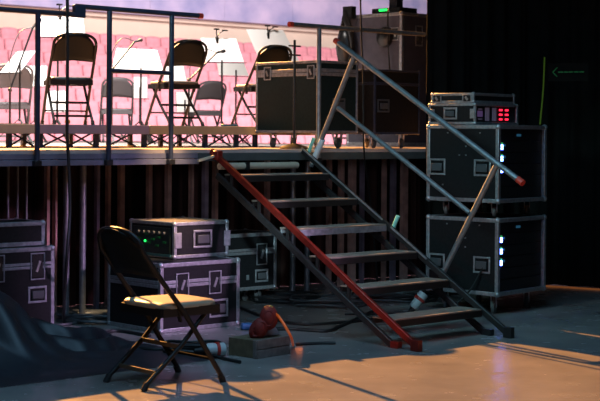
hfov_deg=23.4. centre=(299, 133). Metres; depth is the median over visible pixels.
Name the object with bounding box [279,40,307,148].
microphone stand
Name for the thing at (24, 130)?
platform
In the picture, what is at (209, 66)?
seat
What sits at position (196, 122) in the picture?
seat
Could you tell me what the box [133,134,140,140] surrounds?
seat
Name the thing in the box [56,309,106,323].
cable coil
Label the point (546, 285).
floor strip
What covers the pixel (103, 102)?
seat
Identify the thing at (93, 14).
trim
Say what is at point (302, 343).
cable
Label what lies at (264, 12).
backdrop
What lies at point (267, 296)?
cable coil
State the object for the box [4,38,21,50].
seat
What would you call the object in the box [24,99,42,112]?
seat
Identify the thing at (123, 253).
folding chair
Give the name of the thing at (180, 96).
sheet music
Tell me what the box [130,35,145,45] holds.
seat
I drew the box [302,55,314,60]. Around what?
seat
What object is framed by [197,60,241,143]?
music stand
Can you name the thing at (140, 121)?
music stand
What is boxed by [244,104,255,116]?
seat
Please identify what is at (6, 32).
seat
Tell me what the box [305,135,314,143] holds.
seat
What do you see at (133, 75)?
seat
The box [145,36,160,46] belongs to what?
seat
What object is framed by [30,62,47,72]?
seat
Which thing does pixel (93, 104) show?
seat
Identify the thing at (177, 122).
seat
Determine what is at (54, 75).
seat
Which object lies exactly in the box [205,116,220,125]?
seat
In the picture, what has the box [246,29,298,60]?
sheet music
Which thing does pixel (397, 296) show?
cable coil
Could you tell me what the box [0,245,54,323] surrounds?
flight case
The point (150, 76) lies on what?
seat
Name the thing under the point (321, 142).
socket
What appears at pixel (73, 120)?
seat
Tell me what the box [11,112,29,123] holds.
seat
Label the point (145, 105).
seat
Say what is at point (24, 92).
seat
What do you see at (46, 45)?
seat
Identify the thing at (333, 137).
folding chair
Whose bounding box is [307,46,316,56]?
seat
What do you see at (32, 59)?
seat
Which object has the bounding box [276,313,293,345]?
cable
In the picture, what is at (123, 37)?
microphone cable
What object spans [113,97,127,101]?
seat
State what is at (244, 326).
plug
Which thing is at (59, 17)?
lamp
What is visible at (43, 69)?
sheet music
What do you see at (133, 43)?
microphone stand
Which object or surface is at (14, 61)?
sheet music
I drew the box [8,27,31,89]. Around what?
microphone cable
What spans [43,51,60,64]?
seat
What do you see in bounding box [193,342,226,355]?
connector
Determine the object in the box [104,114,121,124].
seat
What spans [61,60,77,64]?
seat
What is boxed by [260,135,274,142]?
seat
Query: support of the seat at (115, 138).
on the trim
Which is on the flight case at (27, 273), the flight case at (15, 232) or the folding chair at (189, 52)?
the flight case at (15, 232)
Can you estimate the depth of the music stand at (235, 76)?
19.42 m
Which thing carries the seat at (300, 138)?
on the trim
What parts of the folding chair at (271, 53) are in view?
seat frame, seat, leg, backrest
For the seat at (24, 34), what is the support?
on the trim
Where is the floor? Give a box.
[0,275,599,400]
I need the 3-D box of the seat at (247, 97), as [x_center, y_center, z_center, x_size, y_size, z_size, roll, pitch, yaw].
[-1.933,-1.032,51.201,0.650,0.787,0.270,0,0,-43]
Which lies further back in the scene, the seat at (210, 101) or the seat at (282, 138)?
the seat at (210, 101)
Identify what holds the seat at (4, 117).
on the trim
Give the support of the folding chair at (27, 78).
on the stage platform at (153, 154)
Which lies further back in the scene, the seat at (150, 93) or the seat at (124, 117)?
the seat at (150, 93)
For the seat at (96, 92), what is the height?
0.787 m
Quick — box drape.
[425,0,599,294]
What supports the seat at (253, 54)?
on the trim
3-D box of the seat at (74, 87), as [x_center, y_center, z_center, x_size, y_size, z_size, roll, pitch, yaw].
[-7.205,-1.495,47.387,0.650,0.787,0.270,0,0,-43]
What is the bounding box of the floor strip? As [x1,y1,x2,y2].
[546,285,599,289]
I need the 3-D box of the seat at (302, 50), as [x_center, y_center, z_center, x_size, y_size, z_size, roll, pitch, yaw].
[0.089,-3.143,58.529,0.650,0.787,0.270,0,0,-43]
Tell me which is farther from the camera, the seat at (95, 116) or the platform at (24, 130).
the seat at (95, 116)
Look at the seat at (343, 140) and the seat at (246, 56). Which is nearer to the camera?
the seat at (343, 140)
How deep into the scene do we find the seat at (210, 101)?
50.25 m
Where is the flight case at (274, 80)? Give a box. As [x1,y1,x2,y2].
[255,60,358,147]
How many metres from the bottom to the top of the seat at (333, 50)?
0.787 m
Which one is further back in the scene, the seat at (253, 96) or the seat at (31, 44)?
the seat at (253, 96)
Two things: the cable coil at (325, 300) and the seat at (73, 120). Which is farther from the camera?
the seat at (73, 120)
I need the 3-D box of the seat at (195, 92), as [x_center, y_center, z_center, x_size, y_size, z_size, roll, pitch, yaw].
[-3.426,-1.043,49.811,0.650,0.787,0.270,0,0,-43]
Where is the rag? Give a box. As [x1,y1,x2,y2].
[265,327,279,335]
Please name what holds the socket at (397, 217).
attached to the stairs
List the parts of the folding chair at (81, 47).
leg, seat, seat frame, backrest, leg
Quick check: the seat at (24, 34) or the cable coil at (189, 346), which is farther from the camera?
the seat at (24, 34)
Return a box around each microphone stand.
[8,27,33,143]
[90,41,135,144]
[173,52,217,142]
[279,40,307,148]
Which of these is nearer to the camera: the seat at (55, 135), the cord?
the cord
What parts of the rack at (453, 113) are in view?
handle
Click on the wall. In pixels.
(130, 27)
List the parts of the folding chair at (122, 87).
leg, seat, seat frame, backrest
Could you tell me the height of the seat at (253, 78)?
0.787 m
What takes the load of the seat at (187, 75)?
on the trim
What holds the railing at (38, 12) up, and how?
attached to the stage platform at (153, 154)
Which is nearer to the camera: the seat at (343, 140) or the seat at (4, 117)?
the seat at (4, 117)
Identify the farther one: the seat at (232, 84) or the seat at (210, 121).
the seat at (232, 84)
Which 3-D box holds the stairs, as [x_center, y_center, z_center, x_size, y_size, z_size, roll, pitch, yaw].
[0.429,0.389,11.823,1.338,2.474,2.522,0,0,-43]
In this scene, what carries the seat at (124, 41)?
on the trim
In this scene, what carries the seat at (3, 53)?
on the trim
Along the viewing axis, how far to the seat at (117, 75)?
49.62 m
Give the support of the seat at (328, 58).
on the trim
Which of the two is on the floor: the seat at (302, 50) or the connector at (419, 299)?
the connector at (419, 299)
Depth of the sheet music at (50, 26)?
15.94 m
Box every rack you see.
[129,216,230,259]
[426,124,547,216]
[426,211,546,312]
[428,103,518,124]
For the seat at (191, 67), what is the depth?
52.69 m
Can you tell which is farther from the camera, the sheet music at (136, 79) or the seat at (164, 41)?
the seat at (164, 41)
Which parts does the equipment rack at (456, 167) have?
handle, handle, panel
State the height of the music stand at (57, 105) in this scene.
1.409 m
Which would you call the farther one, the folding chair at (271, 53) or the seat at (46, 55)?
the seat at (46, 55)
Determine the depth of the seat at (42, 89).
45.54 m
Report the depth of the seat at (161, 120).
46.73 m
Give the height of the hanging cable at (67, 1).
2.756 m
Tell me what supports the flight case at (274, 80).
on the stage platform at (153, 154)
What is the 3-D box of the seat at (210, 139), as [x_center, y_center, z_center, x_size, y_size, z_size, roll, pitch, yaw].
[-3.046,0.235,46.896,0.650,0.787,0.270,0,0,-43]
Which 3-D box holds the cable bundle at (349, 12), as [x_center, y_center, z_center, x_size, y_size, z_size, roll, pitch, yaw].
[0.532,-1.088,16.997,0.146,0.794,0.270,0,0,-45]
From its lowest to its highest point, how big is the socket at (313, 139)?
0.188 m
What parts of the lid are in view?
panel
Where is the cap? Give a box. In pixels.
[417,291,427,300]
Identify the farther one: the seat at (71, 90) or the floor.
the seat at (71, 90)
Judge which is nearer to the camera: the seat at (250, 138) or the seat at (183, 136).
the seat at (183, 136)
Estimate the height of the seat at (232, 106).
0.787 m
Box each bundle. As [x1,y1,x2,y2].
[249,305,277,337]
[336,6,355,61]
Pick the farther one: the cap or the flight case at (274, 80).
the flight case at (274, 80)
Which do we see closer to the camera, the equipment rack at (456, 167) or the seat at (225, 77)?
the equipment rack at (456, 167)
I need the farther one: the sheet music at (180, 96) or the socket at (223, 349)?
the sheet music at (180, 96)
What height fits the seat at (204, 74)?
0.787 m
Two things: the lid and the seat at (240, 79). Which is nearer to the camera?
the lid
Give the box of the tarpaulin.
[0,291,217,386]
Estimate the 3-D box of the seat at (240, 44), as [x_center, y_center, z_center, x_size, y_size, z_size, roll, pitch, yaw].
[-2.401,-3.161,56.214,0.650,0.787,0.270,0,0,-43]
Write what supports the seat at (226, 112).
on the trim
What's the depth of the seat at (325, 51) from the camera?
59.52 m
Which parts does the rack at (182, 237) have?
panel, panel, handle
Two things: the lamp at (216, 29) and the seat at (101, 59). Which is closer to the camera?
the lamp at (216, 29)
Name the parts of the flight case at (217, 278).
latch dish, latch dish, handle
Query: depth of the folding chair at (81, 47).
13.38 m
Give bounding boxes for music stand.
[0,52,33,143]
[12,75,46,142]
[33,34,60,141]
[113,68,155,143]
[118,87,151,141]
[165,100,197,142]
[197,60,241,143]
[219,70,248,142]
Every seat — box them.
[0,27,17,38]
[0,38,3,48]
[0,49,7,60]
[0,98,5,111]
[0,112,8,122]
[0,134,13,140]
[1,88,18,99]
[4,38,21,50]
[5,99,23,112]
[8,49,22,60]
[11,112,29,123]
[14,134,33,140]
[17,28,34,42]
[21,39,34,50]
[21,86,33,99]
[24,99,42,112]
[28,50,43,62]
[29,113,48,123]
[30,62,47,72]
[34,30,51,40]
[40,87,56,100]
[41,40,52,59]
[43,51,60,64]
[43,134,53,140]
[48,63,65,75]
[48,113,64,123]
[52,75,70,87]
[54,134,65,140]
[59,87,75,99]
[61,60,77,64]
[63,100,80,113]
[65,64,82,75]
[69,113,84,124]
[70,75,87,88]
[73,134,91,140]
[75,88,92,106]
[78,61,91,64]
[80,100,98,113]
[82,64,99,76]
[87,32,99,42]
[87,114,101,124]
[89,76,104,88]
[92,88,105,101]
[94,43,104,53]
[95,54,106,65]
[98,101,115,114]
[99,33,115,44]
[99,65,115,77]
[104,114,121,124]
[105,44,119,54]
[111,134,126,140]
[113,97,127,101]
[115,34,130,45]
[116,74,131,77]
[116,101,133,115]
[120,45,135,48]
[122,114,139,124]
[127,98,143,101]
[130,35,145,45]
[132,74,147,77]
[133,102,149,114]
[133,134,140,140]
[136,46,150,49]
[142,114,156,125]
[144,90,159,102]
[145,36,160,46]
[147,78,152,89]
[148,74,163,79]
[150,102,166,115]
[151,46,166,56]
[156,115,168,125]
[159,57,166,67]
[160,37,174,47]
[160,90,175,103]
[163,134,176,141]
[166,103,182,115]
[174,115,187,125]
[182,135,196,141]
[184,69,193,79]
[187,66,199,69]
[190,116,205,125]
[193,69,208,80]
[193,91,207,103]
[198,103,213,116]
[198,135,212,141]
[203,60,216,70]
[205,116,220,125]
[207,99,220,104]
[208,70,220,80]
[213,135,228,142]
[214,104,229,116]
[223,75,237,82]
[223,81,229,91]
[223,116,236,123]
[224,92,237,104]
[229,104,244,116]
[229,135,244,142]
[230,82,243,93]
[237,42,243,50]
[237,72,251,82]
[237,93,251,104]
[237,116,252,126]
[240,51,250,61]
[244,42,255,52]
[244,61,255,71]
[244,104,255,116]
[245,135,260,142]
[250,52,256,61]
[251,72,255,82]
[251,93,255,104]
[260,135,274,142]
[276,135,289,142]
[290,135,305,143]
[296,46,307,55]
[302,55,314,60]
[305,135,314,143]
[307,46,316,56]
[315,56,326,59]
[321,47,331,56]
[324,134,333,143]
[327,57,337,60]
[331,48,336,56]
[333,135,345,143]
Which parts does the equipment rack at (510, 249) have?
handle, handle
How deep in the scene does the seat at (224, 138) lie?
47.47 m
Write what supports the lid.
on the rack at (453, 113)
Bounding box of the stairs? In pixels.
[197,38,525,351]
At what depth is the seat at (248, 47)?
56.66 m
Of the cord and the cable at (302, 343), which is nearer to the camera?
the cable at (302, 343)
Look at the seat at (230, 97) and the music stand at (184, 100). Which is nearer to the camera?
the music stand at (184, 100)
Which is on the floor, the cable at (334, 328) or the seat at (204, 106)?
the cable at (334, 328)
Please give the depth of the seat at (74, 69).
48.28 m
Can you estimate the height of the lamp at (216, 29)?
0.172 m
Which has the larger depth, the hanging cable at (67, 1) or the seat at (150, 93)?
the seat at (150, 93)
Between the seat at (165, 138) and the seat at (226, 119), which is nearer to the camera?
the seat at (165, 138)
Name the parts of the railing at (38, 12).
rail, post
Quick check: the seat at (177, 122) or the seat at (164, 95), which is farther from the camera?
the seat at (164, 95)
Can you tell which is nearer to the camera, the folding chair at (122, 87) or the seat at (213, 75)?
the folding chair at (122, 87)
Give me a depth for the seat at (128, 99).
47.98 m
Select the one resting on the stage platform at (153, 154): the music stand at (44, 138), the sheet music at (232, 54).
the music stand at (44, 138)
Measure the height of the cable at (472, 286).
0.422 m
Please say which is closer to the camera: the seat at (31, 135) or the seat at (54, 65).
the seat at (31, 135)
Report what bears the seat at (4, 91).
on the trim
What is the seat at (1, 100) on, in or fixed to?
on the trim
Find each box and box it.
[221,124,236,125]
[229,334,289,358]
[372,0,416,13]
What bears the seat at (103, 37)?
on the trim
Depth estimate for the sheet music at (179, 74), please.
18.55 m
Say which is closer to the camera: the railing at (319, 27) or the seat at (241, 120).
the railing at (319, 27)
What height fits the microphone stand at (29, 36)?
1.216 m
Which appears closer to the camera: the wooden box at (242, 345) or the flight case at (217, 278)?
the wooden box at (242, 345)
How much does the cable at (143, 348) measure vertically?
0.024 m
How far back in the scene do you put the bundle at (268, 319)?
10.36 m
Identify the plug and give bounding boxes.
[240,323,251,329]
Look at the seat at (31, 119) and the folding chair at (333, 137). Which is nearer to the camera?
the folding chair at (333, 137)
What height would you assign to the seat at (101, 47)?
0.787 m
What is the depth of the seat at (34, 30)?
50.30 m
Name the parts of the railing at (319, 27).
post, rail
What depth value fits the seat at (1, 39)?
48.18 m
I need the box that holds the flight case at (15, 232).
[0,217,45,247]
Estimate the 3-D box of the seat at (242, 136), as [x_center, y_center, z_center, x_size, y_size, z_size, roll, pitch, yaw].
[-2.050,0.242,47.822,0.650,0.787,0.270,0,0,-43]
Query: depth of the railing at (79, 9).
11.76 m
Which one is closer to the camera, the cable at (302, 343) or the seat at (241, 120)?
the cable at (302, 343)
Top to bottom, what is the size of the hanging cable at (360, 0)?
2.932 m
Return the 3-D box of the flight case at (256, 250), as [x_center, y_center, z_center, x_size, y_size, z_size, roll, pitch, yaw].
[-0.682,1.254,13.497,0.869,0.680,0.477,0,0,-43]
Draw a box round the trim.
[0,5,338,33]
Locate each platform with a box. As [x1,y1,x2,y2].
[0,124,314,147]
[0,141,425,322]
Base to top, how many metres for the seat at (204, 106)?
0.787 m
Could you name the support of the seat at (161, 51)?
on the trim
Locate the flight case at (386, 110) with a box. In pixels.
[327,69,420,147]
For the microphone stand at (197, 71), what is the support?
on the stage platform at (153, 154)
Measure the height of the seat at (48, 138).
0.787 m
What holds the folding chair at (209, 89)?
on the stage platform at (153, 154)
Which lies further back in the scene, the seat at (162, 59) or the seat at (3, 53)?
the seat at (162, 59)
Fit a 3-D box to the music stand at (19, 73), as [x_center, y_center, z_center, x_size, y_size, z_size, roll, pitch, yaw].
[-2.912,-0.382,15.255,0.509,0.994,0.438,0,0,-43]
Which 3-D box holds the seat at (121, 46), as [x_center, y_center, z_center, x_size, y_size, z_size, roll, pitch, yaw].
[-6.091,-2.762,51.692,0.650,0.787,0.270,0,0,-43]
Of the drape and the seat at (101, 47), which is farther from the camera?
the seat at (101, 47)
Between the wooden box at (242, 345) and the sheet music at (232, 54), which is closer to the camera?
the wooden box at (242, 345)
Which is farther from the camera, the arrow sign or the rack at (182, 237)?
the arrow sign
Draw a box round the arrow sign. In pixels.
[548,63,588,80]
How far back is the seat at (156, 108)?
47.62 m
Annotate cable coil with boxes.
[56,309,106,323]
[163,340,221,353]
[249,291,321,302]
[289,294,366,307]
[351,290,438,302]
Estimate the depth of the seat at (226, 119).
48.65 m
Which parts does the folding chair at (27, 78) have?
seat, seat frame, backrest, leg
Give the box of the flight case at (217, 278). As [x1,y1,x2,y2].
[107,256,239,333]
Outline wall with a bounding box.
[0,12,337,48]
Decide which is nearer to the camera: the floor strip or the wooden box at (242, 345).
the wooden box at (242, 345)
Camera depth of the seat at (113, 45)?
51.29 m
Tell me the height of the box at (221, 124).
0.022 m
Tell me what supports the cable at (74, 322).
on the floor
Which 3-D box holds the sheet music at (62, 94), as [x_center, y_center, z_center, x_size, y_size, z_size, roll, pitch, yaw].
[-3.037,-0.394,18.015,0.344,0.269,0.083,0,0,-43]
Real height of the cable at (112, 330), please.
0.028 m
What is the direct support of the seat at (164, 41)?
on the trim
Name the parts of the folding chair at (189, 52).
leg, seat frame, seat, backrest, leg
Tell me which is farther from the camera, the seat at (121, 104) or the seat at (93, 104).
the seat at (121, 104)
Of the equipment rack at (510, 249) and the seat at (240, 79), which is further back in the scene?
the seat at (240, 79)
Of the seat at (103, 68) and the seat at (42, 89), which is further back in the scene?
the seat at (103, 68)
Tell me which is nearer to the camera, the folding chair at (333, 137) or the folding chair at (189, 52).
the folding chair at (189, 52)
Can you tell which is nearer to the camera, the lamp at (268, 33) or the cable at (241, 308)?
the cable at (241, 308)
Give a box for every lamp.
[56,4,71,19]
[214,28,227,42]
[265,25,277,38]
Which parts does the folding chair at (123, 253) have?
backrest, leg, seat, seat frame, leg, hinge plate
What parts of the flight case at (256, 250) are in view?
handle, latch dish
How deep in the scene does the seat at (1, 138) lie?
41.81 m
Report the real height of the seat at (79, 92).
0.787 m
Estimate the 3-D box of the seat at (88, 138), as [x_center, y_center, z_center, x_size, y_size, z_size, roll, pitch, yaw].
[-6.532,0.210,43.655,0.650,0.787,0.270,0,0,-43]
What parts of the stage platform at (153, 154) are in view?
leg, leg, leg, leg, leg, leg, leg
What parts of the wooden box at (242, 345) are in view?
corner post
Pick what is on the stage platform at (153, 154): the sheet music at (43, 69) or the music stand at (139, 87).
the music stand at (139, 87)
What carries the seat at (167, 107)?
on the trim
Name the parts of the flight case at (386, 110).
handle, panel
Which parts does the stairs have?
hook arm, hook plate, web plate, web plate, web plate, web plate, rail post, web plate, rail, handrail, rail post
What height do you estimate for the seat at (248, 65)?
0.787 m
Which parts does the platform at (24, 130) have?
leg, edge panel, leg, leg, leg, edge panel, leg, leg, leg, leg, leg, leg, edge panel, leg, leg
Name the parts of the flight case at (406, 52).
cable dish, handle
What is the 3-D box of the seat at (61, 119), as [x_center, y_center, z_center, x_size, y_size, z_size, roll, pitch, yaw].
[-7.322,-0.221,44.009,0.650,0.787,0.270,0,0,-43]
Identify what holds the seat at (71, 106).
on the trim
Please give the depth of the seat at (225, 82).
51.74 m
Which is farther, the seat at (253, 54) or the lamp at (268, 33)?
the seat at (253, 54)
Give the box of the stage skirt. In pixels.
[0,152,425,305]
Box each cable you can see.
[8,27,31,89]
[54,321,79,325]
[62,0,71,322]
[106,329,150,337]
[112,37,132,68]
[138,346,240,363]
[240,306,372,325]
[276,310,373,332]
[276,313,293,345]
[295,341,335,345]
[345,267,482,314]
[360,0,377,281]
[387,7,389,69]
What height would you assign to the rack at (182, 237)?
0.319 m
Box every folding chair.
[0,63,33,143]
[40,32,97,124]
[97,226,225,391]
[99,77,133,142]
[144,39,207,125]
[185,81,226,142]
[231,45,291,123]
[332,134,345,144]
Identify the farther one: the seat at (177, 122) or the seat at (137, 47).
the seat at (137, 47)
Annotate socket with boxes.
[220,342,226,355]
[307,137,315,152]
[310,139,324,164]
[392,215,399,227]
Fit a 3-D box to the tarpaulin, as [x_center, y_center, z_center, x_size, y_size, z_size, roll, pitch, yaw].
[-2.048,1.341,10.006,2.550,0.482,1.690,0,0,-43]
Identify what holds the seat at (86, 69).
on the trim
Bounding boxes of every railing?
[0,6,74,165]
[72,4,203,164]
[287,22,425,162]
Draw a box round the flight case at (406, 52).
[346,11,426,145]
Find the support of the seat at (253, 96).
on the trim
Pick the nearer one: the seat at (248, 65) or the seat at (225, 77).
the seat at (225, 77)
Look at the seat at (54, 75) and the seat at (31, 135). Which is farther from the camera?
the seat at (54, 75)
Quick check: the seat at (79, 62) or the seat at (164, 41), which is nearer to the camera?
the seat at (79, 62)
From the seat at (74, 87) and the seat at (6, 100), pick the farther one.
the seat at (74, 87)
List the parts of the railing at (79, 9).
post, rail, rail, post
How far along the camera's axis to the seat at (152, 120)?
46.44 m
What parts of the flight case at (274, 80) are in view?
latch dish, latch dish, handle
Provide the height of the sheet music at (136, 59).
0.281 m
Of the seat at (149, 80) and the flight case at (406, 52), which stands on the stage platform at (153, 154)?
the flight case at (406, 52)
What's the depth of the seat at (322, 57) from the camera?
58.30 m
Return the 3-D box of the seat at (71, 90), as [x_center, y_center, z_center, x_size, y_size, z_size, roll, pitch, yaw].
[-7.410,-1.071,46.107,0.650,0.787,0.270,0,0,-43]
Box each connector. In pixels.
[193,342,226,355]
[408,291,427,311]
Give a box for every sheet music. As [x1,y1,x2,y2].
[1,51,34,71]
[26,66,46,85]
[41,17,84,35]
[46,91,65,111]
[113,48,162,70]
[134,77,146,97]
[164,66,185,80]
[176,92,193,111]
[201,38,243,61]
[217,63,248,75]
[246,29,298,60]
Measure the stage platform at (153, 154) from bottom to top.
1.455 m
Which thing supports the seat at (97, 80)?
on the trim
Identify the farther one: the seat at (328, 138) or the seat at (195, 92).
the seat at (328, 138)
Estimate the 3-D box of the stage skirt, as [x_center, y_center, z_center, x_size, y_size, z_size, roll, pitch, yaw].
[-1.596,0.878,13.745,10.500,1.419,0.213,0,0,-43]
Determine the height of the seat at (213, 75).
0.787 m
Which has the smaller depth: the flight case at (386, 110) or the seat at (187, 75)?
the flight case at (386, 110)
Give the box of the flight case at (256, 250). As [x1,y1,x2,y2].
[222,228,276,300]
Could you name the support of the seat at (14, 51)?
on the trim
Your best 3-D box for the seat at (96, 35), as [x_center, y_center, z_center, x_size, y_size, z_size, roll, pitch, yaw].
[-7.380,-3.196,51.583,0.650,0.787,0.270,0,0,-43]
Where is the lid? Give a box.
[431,92,514,104]
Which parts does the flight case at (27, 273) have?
latch dish, latch dish, handle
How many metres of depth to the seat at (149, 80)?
49.38 m
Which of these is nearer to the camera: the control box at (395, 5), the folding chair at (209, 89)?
the control box at (395, 5)
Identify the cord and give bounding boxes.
[539,57,544,124]
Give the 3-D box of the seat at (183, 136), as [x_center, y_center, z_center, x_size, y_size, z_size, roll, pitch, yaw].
[-3.544,0.231,46.433,0.650,0.787,0.270,0,0,-43]
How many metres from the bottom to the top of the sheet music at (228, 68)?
0.181 m

